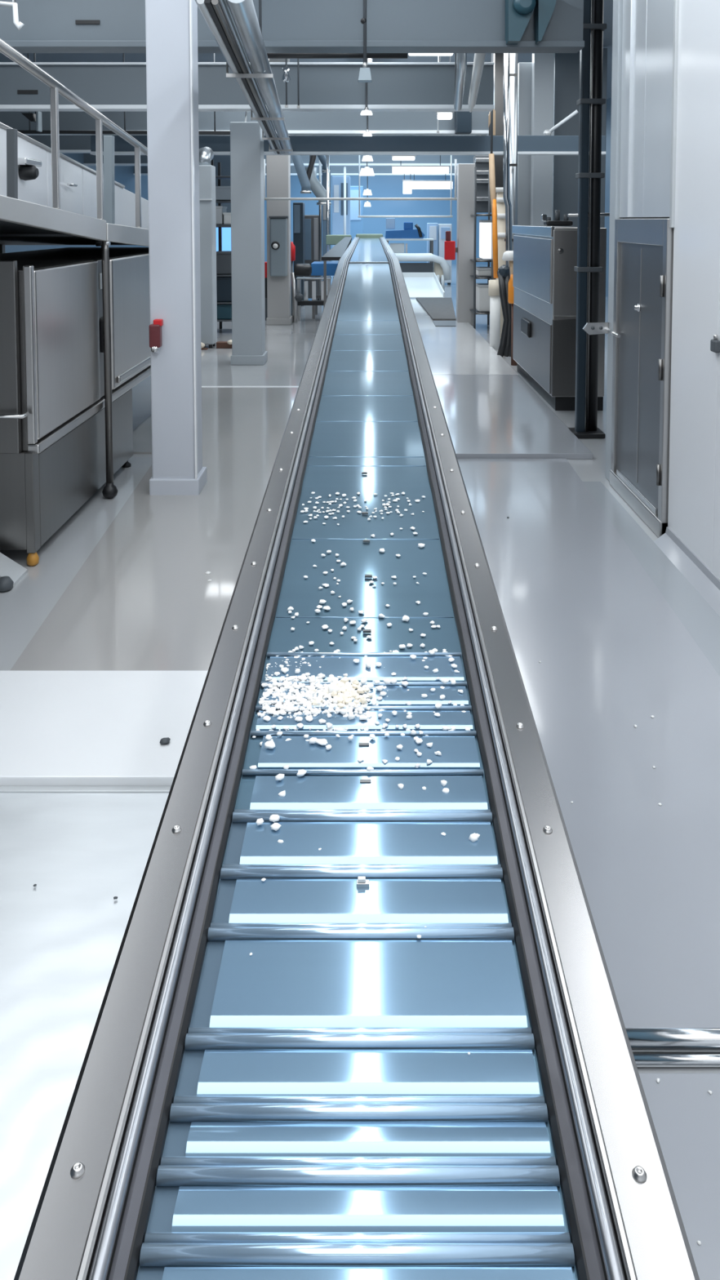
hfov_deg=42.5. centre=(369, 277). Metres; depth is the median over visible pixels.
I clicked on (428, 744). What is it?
crumb
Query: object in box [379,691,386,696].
crumb
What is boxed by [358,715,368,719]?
crumb
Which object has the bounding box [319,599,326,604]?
crumb
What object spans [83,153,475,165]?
ceiling beam
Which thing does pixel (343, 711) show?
crumb
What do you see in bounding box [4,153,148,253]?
wall
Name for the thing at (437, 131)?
rod
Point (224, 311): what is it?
crate
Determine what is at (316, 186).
duct piece
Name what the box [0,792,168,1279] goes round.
floor plate
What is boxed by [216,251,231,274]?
box
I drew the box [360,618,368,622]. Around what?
crumb
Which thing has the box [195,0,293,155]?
duct
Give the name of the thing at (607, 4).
ceiling
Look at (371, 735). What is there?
crumb
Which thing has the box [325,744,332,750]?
crumb
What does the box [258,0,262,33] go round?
rod
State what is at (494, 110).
brace
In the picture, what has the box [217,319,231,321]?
shelf
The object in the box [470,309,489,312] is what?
shelf
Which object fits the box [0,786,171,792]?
trim
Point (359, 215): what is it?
crossbar
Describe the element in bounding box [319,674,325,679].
crumb
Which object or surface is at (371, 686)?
crumb
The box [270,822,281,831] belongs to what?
crumb
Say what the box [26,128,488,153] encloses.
ceiling beam
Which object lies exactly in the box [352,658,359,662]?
crumb
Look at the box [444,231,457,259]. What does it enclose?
box
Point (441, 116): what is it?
diffuser
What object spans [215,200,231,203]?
shelf
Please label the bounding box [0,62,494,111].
ceiling beam
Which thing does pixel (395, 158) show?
diffuser
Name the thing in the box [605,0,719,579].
wall
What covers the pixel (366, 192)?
pendant lamp
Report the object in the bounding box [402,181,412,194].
diffuser
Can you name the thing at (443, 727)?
crumb
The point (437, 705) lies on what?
crumb
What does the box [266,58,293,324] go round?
column
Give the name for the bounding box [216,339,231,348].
carton
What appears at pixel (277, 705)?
crumb
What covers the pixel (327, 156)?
pipe
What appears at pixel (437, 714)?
crumb
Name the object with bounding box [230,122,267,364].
column
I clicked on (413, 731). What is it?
crumb
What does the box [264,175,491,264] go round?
wall
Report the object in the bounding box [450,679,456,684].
crumb
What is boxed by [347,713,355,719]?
crumb
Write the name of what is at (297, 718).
crumb
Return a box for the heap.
[252,646,470,746]
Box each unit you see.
[389,243,407,253]
[473,111,491,212]
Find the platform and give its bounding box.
[0,195,148,498]
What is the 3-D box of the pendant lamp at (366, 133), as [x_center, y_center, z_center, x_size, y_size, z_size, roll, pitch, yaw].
[-0.041,-3.287,15.226,0.147,1.915,0.147,0,4,0]
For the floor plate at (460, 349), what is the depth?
14.54 m
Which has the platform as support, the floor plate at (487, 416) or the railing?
the railing
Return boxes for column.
[145,0,207,494]
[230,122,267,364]
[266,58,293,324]
[456,164,475,324]
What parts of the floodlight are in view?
rod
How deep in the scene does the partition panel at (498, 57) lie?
17.05 m
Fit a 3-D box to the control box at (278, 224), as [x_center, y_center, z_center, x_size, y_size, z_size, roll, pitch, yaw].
[-1.803,-0.612,18.338,0.373,1.196,0.200,0,4,0]
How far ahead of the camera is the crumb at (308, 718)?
1.85 m
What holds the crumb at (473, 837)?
on the conveyor
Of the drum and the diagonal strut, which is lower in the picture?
the drum
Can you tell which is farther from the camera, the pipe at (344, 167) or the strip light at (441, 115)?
the pipe at (344, 167)
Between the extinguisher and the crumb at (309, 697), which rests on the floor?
the extinguisher
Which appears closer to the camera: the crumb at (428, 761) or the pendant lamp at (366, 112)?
the crumb at (428, 761)
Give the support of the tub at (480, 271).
on the rack at (474, 260)
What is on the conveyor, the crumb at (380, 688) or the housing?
the crumb at (380, 688)
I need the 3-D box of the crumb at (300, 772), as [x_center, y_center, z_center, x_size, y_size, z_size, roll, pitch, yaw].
[-0.125,0.904,1.687,0.015,0.009,0.020,3,4,38]
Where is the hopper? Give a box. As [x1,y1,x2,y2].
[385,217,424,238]
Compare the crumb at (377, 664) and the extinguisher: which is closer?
the crumb at (377, 664)
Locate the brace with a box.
[488,109,495,135]
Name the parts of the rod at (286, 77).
rod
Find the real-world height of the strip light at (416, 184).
2.300 m
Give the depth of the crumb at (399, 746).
1.76 m
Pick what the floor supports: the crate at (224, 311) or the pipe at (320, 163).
the pipe at (320, 163)
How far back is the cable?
15.19 m
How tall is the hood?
0.040 m
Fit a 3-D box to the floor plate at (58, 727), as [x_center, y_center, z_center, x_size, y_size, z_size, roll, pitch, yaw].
[-1.650,1.845,3.828,2.700,0.045,0.814,0,4,0]
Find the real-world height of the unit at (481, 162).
3.143 m
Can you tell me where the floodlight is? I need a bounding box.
[21,53,42,132]
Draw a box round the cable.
[488,53,498,278]
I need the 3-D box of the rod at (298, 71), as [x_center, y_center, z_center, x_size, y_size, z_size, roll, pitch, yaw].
[-0.919,-3.103,11.831,0.040,1.863,0.040,0,4,0]
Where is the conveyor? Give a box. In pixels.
[13,233,699,1279]
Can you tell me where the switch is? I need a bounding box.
[520,317,530,337]
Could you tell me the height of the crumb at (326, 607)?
0.009 m
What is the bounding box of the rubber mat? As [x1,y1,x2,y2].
[416,297,456,326]
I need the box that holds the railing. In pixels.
[0,38,147,227]
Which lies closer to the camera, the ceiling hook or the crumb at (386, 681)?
the crumb at (386, 681)
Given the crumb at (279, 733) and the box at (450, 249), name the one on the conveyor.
the crumb at (279, 733)
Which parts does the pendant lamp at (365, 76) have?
rod, lamp shade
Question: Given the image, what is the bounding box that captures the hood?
[268,216,288,217]
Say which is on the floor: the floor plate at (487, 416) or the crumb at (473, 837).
the floor plate at (487, 416)
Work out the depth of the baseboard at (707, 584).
5.47 m
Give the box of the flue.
[453,53,467,111]
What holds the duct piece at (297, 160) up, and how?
hanging from the ceiling
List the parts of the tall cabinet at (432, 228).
door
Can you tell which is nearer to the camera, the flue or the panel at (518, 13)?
the panel at (518, 13)
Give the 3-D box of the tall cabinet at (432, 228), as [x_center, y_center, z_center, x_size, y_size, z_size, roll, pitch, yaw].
[2.040,-0.769,30.295,0.324,2.003,0.630,0,4,0]
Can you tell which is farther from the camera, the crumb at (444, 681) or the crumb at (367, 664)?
the crumb at (367, 664)
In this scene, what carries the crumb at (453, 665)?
on the conveyor
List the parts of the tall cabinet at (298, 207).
door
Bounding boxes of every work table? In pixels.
[311,261,338,318]
[385,238,434,272]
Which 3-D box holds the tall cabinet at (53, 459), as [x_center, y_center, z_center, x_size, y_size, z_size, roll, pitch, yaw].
[-2.645,0.688,7.851,1.350,1.860,4.813,0,4,0]
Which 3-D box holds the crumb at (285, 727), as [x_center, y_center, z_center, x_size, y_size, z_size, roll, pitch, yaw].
[-0.166,0.888,1.824,0.013,0.006,0.011,-1,4,-10]
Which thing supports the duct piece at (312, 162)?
hanging from the ceiling
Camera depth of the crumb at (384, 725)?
1.83 m
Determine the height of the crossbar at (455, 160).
0.777 m
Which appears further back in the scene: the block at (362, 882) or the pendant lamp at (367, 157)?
the pendant lamp at (367, 157)
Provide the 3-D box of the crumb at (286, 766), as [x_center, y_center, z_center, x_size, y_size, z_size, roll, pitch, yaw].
[-0.155,0.903,1.705,0.010,0.008,0.011,2,4,24]
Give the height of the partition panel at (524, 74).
5.054 m
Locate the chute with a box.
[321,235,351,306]
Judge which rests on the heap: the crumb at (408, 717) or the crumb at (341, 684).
the crumb at (341, 684)
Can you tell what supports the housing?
on the platform
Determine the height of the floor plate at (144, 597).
0.020 m
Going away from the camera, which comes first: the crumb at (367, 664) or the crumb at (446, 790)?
the crumb at (446, 790)
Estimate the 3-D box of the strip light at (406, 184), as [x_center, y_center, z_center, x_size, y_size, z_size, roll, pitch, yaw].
[1.171,-3.844,28.918,0.320,2.489,0.200,0,4,0]
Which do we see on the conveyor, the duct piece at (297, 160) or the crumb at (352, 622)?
the crumb at (352, 622)
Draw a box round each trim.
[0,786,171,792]
[89,151,606,155]
[201,386,298,387]
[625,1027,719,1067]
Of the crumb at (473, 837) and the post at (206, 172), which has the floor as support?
the post at (206, 172)
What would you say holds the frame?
on the floor
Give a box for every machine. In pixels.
[304,214,319,300]
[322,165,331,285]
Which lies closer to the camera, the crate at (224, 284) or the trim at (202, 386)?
the trim at (202, 386)
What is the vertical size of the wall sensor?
0.100 m
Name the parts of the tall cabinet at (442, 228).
door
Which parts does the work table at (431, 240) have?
leg, leg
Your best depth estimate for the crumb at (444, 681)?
1.98 m
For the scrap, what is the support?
on the floor plate at (58, 727)
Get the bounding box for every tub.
[215,205,226,224]
[222,212,231,224]
[475,266,491,276]
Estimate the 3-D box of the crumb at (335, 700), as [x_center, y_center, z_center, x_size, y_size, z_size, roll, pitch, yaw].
[-0.070,0.876,1.911,0.015,0.009,0.013,3,4,36]
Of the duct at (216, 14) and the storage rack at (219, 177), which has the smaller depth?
the duct at (216, 14)
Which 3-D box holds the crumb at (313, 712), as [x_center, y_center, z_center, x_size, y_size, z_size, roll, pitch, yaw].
[-0.114,0.881,1.876,0.012,0.008,0.015,0,4,-7]
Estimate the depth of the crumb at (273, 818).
1.57 m
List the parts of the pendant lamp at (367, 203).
lamp shade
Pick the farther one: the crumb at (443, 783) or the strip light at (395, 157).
the strip light at (395, 157)
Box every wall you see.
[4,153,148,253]
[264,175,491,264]
[604,97,611,297]
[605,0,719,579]
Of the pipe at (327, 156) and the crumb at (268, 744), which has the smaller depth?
the crumb at (268, 744)
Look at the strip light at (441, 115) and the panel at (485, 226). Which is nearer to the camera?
the strip light at (441, 115)
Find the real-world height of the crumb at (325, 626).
0.007 m
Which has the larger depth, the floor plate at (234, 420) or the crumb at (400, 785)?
the floor plate at (234, 420)
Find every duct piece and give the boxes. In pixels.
[291,155,311,193]
[305,155,331,204]
[306,155,316,180]
[316,155,329,173]
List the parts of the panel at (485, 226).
lid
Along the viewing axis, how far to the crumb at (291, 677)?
1.99 m
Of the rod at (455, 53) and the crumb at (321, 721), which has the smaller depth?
the crumb at (321, 721)
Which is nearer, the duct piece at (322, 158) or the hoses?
the hoses
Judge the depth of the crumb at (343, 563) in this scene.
2.57 m
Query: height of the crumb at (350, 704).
0.010 m
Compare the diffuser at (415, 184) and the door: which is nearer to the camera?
the door
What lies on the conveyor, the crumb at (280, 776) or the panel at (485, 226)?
the crumb at (280, 776)
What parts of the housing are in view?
knob, knob, handle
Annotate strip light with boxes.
[391,155,416,160]
[391,155,449,173]
[402,173,412,194]
[408,53,453,56]
[412,173,453,189]
[435,56,453,119]
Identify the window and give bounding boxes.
[212,155,231,251]
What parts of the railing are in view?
post, handrail, post, post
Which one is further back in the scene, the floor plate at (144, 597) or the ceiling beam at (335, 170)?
the ceiling beam at (335, 170)
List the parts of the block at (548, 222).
stem, stem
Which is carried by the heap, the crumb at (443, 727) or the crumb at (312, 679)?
the crumb at (312, 679)
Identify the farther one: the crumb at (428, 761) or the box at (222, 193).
the box at (222, 193)
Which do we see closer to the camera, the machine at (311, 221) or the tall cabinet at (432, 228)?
the machine at (311, 221)
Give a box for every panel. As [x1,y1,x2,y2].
[479,220,491,258]
[491,53,503,279]
[505,0,556,44]
[517,62,532,226]
[530,53,554,226]
[552,48,607,227]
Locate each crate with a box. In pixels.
[216,276,231,302]
[217,304,231,319]
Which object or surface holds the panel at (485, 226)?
on the rack at (474, 260)
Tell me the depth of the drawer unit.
28.70 m
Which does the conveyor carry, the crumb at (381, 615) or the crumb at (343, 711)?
the crumb at (381, 615)
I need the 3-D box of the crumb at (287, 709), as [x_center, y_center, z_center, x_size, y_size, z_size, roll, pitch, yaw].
[-0.164,0.880,1.883,0.020,0.011,0.013,0,4,0]
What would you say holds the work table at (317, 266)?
on the floor
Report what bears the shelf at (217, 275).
attached to the storage rack at (219, 177)
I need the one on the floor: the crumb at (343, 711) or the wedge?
the wedge
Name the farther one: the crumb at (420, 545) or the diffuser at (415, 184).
the diffuser at (415, 184)
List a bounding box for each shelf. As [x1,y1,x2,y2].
[215,176,230,179]
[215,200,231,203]
[216,224,231,226]
[216,274,231,276]
[217,302,231,304]
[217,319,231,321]
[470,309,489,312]
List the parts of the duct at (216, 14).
hanger rod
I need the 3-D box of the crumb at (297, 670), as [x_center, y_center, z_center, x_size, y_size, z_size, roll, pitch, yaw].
[-0.158,0.862,2.027,0.011,0.011,0.016,0,4,4]
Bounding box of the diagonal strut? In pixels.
[542,110,578,135]
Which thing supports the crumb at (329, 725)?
on the conveyor
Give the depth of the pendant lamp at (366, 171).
22.73 m
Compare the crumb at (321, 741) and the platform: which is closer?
the crumb at (321, 741)
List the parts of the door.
latch plate, lock knob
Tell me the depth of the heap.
1.92 m
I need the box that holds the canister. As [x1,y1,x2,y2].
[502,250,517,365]
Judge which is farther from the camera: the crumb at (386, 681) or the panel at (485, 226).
the panel at (485, 226)
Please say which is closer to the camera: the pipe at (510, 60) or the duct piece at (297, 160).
the pipe at (510, 60)
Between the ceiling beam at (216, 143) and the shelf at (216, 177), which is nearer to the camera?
the ceiling beam at (216, 143)
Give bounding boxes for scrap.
[160,737,170,744]
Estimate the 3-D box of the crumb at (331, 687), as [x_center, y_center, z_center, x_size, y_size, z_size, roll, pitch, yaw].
[-0.075,0.869,1.952,0.026,0.020,0.024,1,4,12]
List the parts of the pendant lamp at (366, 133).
rod, lamp shade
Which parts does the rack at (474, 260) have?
rail, rail, rail, rail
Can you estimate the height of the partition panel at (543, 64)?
5.268 m
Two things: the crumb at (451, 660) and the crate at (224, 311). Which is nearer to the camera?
the crumb at (451, 660)
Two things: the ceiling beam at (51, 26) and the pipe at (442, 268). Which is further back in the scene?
the pipe at (442, 268)
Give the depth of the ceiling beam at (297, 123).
15.47 m
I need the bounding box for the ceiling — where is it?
[0,0,613,128]
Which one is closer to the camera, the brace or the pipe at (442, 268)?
the brace
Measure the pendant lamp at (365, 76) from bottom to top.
2.162 m
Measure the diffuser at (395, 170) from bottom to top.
0.167 m
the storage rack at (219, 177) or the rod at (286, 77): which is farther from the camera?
the storage rack at (219, 177)
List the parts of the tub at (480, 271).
lid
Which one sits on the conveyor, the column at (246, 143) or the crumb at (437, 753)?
the crumb at (437, 753)
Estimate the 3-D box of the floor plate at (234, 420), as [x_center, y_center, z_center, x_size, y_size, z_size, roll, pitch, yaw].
[-1.325,1.482,9.910,2.050,0.020,3.200,0,4,0]
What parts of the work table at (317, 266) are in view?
leg, leg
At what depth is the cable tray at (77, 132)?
14.82 m
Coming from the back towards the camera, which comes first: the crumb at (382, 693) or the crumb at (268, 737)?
the crumb at (382, 693)
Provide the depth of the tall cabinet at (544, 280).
10.21 m
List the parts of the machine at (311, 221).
door, door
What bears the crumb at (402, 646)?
on the conveyor
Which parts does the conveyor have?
rail, rail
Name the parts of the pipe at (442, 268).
panel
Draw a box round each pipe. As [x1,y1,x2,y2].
[266,53,407,58]
[319,160,321,300]
[326,155,329,294]
[343,166,346,235]
[394,253,450,291]
[488,279,500,350]
[495,187,506,337]
[503,53,517,269]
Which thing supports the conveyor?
on the floor
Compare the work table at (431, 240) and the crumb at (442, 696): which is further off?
the work table at (431, 240)
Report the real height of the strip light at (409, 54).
1.367 m
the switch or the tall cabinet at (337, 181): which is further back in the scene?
the tall cabinet at (337, 181)
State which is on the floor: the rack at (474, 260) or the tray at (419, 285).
the rack at (474, 260)
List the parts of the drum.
lid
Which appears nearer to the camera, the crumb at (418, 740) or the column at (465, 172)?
the crumb at (418, 740)
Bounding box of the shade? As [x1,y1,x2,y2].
[21,112,35,122]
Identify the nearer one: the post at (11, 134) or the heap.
the heap
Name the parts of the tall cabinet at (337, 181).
door, door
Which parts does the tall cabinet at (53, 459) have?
panel, handle, corner post, door, kick panel, latch panel, label plate, door, grip rail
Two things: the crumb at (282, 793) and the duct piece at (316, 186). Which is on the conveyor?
the crumb at (282, 793)
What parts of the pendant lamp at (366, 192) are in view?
lamp shade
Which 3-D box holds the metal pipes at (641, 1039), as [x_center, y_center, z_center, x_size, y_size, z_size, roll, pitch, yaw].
[1.060,1.935,2.327,1.560,0.049,0.082,0,4,0]
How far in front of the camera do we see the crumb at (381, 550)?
2.67 m
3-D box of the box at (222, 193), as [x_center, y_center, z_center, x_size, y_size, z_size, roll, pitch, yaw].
[-2.713,-1.556,17.267,0.344,0.264,0.580,0,4,0]
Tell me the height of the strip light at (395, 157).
2.013 m
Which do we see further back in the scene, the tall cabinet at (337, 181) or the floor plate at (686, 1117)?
the tall cabinet at (337, 181)
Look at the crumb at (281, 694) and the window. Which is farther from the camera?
the window
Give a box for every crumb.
[248,764,257,768]
[256,817,263,825]
[262,715,271,721]
[264,740,275,748]
[265,735,272,740]
[267,709,274,714]
[269,814,279,822]
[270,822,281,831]
[271,680,277,686]
[275,702,281,709]
[275,773,284,780]
[276,731,283,736]
[278,790,285,796]
[279,693,285,696]
[280,667,288,673]
[282,725,288,729]
[283,764,289,768]
[284,706,293,712]
[286,695,293,701]
[287,606,293,610]
[287,675,295,680]
[294,668,300,673]
[294,716,302,721]
[296,722,303,728]
[296,768,306,776]
[298,675,306,679]
[305,715,313,721]
[306,694,312,700]
[308,677,315,682]
[308,737,318,743]
[311,710,317,714]
[315,738,328,745]
[318,718,326,724]
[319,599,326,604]
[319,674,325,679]
[321,624,328,629]
[322,605,331,610]
[325,722,332,728]
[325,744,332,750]
[328,683,339,693]
[330,676,338,682]
[332,698,337,703]
[338,682,344,687]
[339,708,346,714]
[340,561,346,566]
[347,702,355,706]
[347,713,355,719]
[349,620,355,624]
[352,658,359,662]
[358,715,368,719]
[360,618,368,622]
[360,678,367,683]
[364,662,370,668]
[366,766,373,770]
[368,683,373,688]
[368,733,375,738]
[375,662,381,666]
[375,685,382,691]
[378,548,385,552]
[378,613,385,617]
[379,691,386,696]
[382,678,391,684]
[382,723,388,728]
[390,678,396,684]
[395,744,403,750]
[397,783,404,789]
[399,644,405,648]
[401,615,409,621]
[401,680,408,686]
[405,715,412,719]
[406,643,413,647]
[409,654,416,658]
[410,729,416,734]
[415,737,422,743]
[417,543,424,547]
[421,693,427,697]
[426,742,432,747]
[426,759,432,764]
[428,649,435,654]
[434,712,439,716]
[434,751,441,755]
[435,702,441,708]
[440,679,448,684]
[440,694,445,699]
[440,779,447,786]
[442,726,449,729]
[442,787,448,793]
[448,657,454,662]
[450,663,457,667]
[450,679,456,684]
[468,832,479,842]
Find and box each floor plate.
[0,670,208,786]
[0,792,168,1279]
[10,452,277,670]
[133,387,297,453]
[409,297,518,375]
[432,374,592,458]
[457,458,719,1027]
[582,481,719,675]
[639,1073,719,1279]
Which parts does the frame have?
leg, leg, leg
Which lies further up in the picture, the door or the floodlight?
the floodlight
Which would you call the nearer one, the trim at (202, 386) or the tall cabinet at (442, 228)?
the trim at (202, 386)
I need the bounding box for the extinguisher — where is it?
[290,241,295,315]
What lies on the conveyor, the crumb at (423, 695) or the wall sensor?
the crumb at (423, 695)
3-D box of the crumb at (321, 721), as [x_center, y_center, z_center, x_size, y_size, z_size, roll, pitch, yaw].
[-0.095,0.886,1.843,0.015,0.007,0.013,1,4,12]
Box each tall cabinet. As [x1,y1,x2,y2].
[0,247,151,566]
[293,202,305,306]
[332,176,350,277]
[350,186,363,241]
[426,222,437,262]
[437,223,452,284]
[511,225,606,410]
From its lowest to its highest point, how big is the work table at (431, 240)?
1.516 m
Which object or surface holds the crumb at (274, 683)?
on the heap
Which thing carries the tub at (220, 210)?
on the storage rack at (219, 177)
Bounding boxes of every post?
[6,128,17,199]
[103,135,114,223]
[199,146,217,348]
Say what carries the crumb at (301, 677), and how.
on the heap
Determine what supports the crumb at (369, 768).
on the conveyor
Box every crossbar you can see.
[263,159,457,199]
[358,155,452,217]
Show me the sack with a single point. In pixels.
(202, 345)
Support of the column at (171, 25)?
on the floor
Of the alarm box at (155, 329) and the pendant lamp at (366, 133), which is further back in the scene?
the pendant lamp at (366, 133)
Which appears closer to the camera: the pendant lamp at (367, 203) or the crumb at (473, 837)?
the crumb at (473, 837)
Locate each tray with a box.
[17,53,230,134]
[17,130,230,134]
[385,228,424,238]
[402,272,444,297]
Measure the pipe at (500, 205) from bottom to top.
2.643 m
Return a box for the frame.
[296,276,331,320]
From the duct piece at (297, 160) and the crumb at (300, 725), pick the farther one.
the duct piece at (297, 160)
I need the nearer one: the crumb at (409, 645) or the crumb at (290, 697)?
the crumb at (290, 697)
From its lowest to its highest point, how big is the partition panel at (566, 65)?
5.360 m
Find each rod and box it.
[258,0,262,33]
[281,58,290,107]
[297,58,300,108]
[436,56,439,133]
[454,53,456,91]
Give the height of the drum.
0.519 m
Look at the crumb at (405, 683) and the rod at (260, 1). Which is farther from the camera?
the rod at (260, 1)
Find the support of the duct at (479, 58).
hanging from the ceiling
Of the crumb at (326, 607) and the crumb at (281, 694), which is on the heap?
the crumb at (281, 694)
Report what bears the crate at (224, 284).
on the storage rack at (219, 177)
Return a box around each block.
[356,876,369,887]
[541,209,573,226]
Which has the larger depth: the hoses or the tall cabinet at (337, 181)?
the tall cabinet at (337, 181)
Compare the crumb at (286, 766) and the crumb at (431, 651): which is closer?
the crumb at (286, 766)
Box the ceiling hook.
[0,0,24,30]
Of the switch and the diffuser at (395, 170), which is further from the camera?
the diffuser at (395, 170)
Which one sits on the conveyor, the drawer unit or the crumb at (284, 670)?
the crumb at (284, 670)
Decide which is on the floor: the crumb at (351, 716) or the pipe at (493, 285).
the pipe at (493, 285)
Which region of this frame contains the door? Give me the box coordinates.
[582,218,673,537]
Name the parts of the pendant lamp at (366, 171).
lamp shade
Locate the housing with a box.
[0,122,148,229]
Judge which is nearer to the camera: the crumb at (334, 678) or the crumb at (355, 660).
the crumb at (334, 678)
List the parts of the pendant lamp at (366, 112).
rod, lamp shade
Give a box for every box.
[148,319,163,352]
[215,186,231,200]
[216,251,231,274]
[268,216,288,276]
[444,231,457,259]
[454,111,471,134]
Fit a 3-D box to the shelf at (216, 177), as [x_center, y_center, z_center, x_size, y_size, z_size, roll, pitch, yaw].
[-2.633,-1.858,17.318,0.504,0.030,0.800,0,4,0]
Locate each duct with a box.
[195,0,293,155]
[467,53,485,112]
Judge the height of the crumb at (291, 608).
0.012 m
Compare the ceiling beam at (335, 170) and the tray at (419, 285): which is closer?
the tray at (419, 285)
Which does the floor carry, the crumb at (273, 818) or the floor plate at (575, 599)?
the floor plate at (575, 599)
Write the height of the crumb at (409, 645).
0.008 m
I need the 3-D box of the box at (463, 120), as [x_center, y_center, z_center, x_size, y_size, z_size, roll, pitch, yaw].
[1.541,-3.308,15.250,0.260,1.875,0.250,0,4,0]
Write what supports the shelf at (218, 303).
attached to the storage rack at (219, 177)
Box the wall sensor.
[710,334,719,352]
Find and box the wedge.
[0,552,27,591]
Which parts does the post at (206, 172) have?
casing elbow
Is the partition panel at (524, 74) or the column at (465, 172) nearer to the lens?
the partition panel at (524, 74)
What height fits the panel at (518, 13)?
0.421 m
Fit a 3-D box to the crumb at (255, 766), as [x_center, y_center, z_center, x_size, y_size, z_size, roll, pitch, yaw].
[-0.215,0.904,1.704,0.012,0.007,0.011,-3,5,-45]
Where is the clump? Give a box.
[311,676,373,708]
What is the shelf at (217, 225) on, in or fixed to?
attached to the storage rack at (219, 177)
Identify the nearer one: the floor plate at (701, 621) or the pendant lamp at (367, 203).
the floor plate at (701, 621)
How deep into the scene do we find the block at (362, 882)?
1.43 m
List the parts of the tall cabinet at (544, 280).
panel, panel, trim, knob, door, door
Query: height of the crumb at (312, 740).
0.012 m
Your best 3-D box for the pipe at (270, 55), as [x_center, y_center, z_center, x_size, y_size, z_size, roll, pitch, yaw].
[-0.167,-3.193,10.357,2.199,1.502,0.177,0,4,0]
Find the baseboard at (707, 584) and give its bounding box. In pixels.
[653,526,719,616]
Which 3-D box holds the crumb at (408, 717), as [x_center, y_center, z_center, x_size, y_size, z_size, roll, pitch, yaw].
[0.078,0.884,1.859,0.013,0.008,0.010,0,4,-2]
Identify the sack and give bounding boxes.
[200,342,208,350]
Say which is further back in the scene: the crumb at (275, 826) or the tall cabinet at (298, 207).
the tall cabinet at (298, 207)
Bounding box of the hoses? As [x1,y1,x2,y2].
[497,264,511,356]
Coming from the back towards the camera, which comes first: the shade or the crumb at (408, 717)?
the shade
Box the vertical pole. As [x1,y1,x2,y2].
[567,0,609,438]
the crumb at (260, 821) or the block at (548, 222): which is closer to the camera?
the crumb at (260, 821)
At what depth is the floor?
7.37 m
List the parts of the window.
pane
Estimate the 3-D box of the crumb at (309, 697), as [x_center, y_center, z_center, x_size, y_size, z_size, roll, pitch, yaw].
[-0.125,0.876,1.925,0.012,0.011,0.014,0,4,-4]
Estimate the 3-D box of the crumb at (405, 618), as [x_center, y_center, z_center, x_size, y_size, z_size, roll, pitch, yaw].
[0.088,0.837,2.271,0.019,0.014,0.022,0,4,-2]
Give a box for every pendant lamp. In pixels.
[358,0,371,82]
[359,161,374,175]
[360,58,372,115]
[361,155,373,161]
[363,58,372,136]
[363,165,372,195]
[364,195,370,206]
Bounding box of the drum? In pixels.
[475,283,489,311]
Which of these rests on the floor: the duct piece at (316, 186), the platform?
the platform
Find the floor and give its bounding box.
[0,264,719,1073]
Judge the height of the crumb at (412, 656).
0.007 m
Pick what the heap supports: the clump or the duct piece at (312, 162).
the clump
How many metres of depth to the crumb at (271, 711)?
1.87 m
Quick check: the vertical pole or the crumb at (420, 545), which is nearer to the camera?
the crumb at (420, 545)
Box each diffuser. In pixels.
[392,156,414,160]
[392,167,448,173]
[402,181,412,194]
[412,181,450,189]
[437,112,452,119]
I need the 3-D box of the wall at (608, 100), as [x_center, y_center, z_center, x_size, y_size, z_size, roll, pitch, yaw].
[6.600,-1.831,19.925,0.200,5.400,48.000,0,4,0]
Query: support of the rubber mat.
on the floor plate at (460, 349)
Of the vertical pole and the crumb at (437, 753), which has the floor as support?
the vertical pole
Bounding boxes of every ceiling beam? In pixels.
[0,0,584,53]
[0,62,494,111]
[0,111,488,135]
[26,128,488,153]
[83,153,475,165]
[90,135,605,151]
[133,165,457,175]
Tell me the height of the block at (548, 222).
0.180 m
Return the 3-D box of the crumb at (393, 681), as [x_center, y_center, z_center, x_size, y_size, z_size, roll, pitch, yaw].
[0.051,0.867,1.984,0.016,0.010,0.014,-2,4,-30]
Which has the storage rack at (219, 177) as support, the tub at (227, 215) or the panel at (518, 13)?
the tub at (227, 215)
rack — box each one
[210,159,231,328]
[470,167,491,329]
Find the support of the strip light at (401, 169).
hanging from the ceiling
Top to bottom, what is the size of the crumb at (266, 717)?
0.008 m
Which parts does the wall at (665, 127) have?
post, panel, panel, panel, panel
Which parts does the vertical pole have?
floor plate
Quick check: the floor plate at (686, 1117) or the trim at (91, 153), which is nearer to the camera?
the floor plate at (686, 1117)

